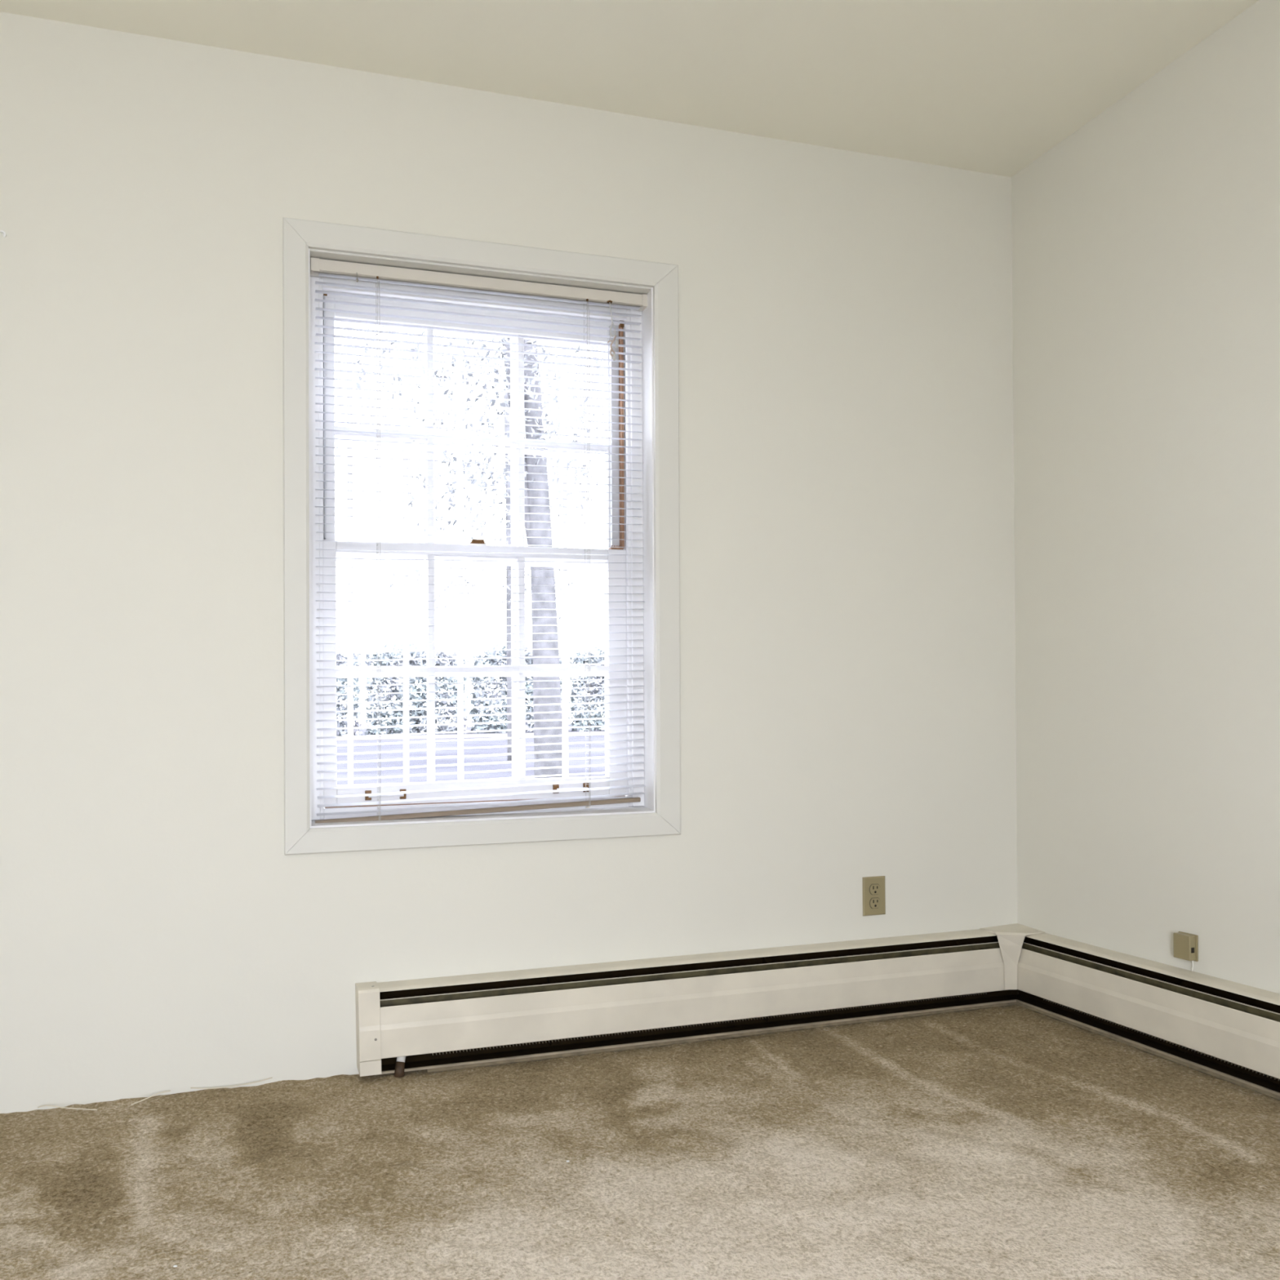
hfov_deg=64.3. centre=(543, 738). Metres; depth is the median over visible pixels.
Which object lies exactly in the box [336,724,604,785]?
ground
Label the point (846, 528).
wall
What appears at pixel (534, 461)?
tree
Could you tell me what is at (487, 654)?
shrub
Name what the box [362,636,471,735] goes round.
shrub
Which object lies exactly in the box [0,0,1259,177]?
ceiling
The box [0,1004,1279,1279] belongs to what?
floor
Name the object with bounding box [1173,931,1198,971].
phone jack
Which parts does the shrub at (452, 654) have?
stem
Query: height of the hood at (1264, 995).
0.008 m
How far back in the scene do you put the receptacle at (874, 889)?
2.89 m
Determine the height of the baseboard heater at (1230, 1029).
0.213 m
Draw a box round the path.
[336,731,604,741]
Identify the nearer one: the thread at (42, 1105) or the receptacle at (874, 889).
the thread at (42, 1105)
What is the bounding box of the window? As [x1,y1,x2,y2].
[282,217,680,854]
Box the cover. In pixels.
[979,923,1044,989]
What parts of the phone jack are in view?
plate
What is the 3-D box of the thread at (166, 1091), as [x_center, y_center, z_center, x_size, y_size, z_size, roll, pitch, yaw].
[-0.903,0.825,2.324,0.008,0.008,0.094,0,1,42]
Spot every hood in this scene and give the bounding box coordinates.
[377,928,996,991]
[1025,933,1279,1005]
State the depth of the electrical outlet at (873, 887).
2.89 m
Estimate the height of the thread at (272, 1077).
0.011 m
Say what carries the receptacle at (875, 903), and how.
attached to the electrical outlet at (873, 887)
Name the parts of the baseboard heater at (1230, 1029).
damper blade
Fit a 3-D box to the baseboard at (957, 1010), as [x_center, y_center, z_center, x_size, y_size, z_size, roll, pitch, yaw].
[0.571,0.796,2.756,1.800,0.008,0.062,-1,1,-16]
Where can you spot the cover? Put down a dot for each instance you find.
(1011, 937)
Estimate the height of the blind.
1.387 m
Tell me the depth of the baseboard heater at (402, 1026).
2.66 m
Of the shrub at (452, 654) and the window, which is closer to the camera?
the window
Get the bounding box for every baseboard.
[426,1001,1016,1073]
[1016,1001,1279,1100]
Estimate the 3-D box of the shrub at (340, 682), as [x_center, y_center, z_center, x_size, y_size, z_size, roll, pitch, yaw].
[-14.162,-2.982,60.916,6.537,6.219,2.597,-1,1,-16]
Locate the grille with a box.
[334,322,604,784]
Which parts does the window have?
sash, storm frame, sash, sill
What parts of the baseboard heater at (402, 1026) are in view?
damper blade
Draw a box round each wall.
[0,11,1017,1113]
[1011,0,1279,993]
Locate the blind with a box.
[310,257,647,823]
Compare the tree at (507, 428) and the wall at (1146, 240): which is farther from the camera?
the tree at (507, 428)
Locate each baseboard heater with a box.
[355,928,1017,1077]
[1016,933,1279,1096]
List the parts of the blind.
ladder cord, lift cord, rail, ladder cord, lift cord, pull cord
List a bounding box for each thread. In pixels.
[37,1105,97,1110]
[130,1090,170,1105]
[190,1076,272,1088]
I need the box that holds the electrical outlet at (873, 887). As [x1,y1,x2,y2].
[862,875,885,915]
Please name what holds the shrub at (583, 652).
on the ground
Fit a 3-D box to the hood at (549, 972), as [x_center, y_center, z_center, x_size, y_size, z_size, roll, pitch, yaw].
[0.508,0.586,2.733,1.924,0.008,0.064,-1,1,-16]
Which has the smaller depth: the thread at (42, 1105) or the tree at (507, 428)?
the thread at (42, 1105)
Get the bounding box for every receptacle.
[869,884,879,894]
[870,897,880,908]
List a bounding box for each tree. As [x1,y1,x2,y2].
[342,323,604,778]
[385,392,582,760]
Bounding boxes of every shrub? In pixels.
[336,641,363,736]
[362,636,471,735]
[467,639,571,733]
[568,643,604,731]
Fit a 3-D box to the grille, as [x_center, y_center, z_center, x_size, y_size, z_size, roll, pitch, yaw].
[-0.195,-0.487,2.761,0.809,1.265,0.015,-1,1,-16]
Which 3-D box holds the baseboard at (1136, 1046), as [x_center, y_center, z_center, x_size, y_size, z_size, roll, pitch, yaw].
[1.806,0.795,1.641,0.062,0.008,2.900,-1,1,-16]

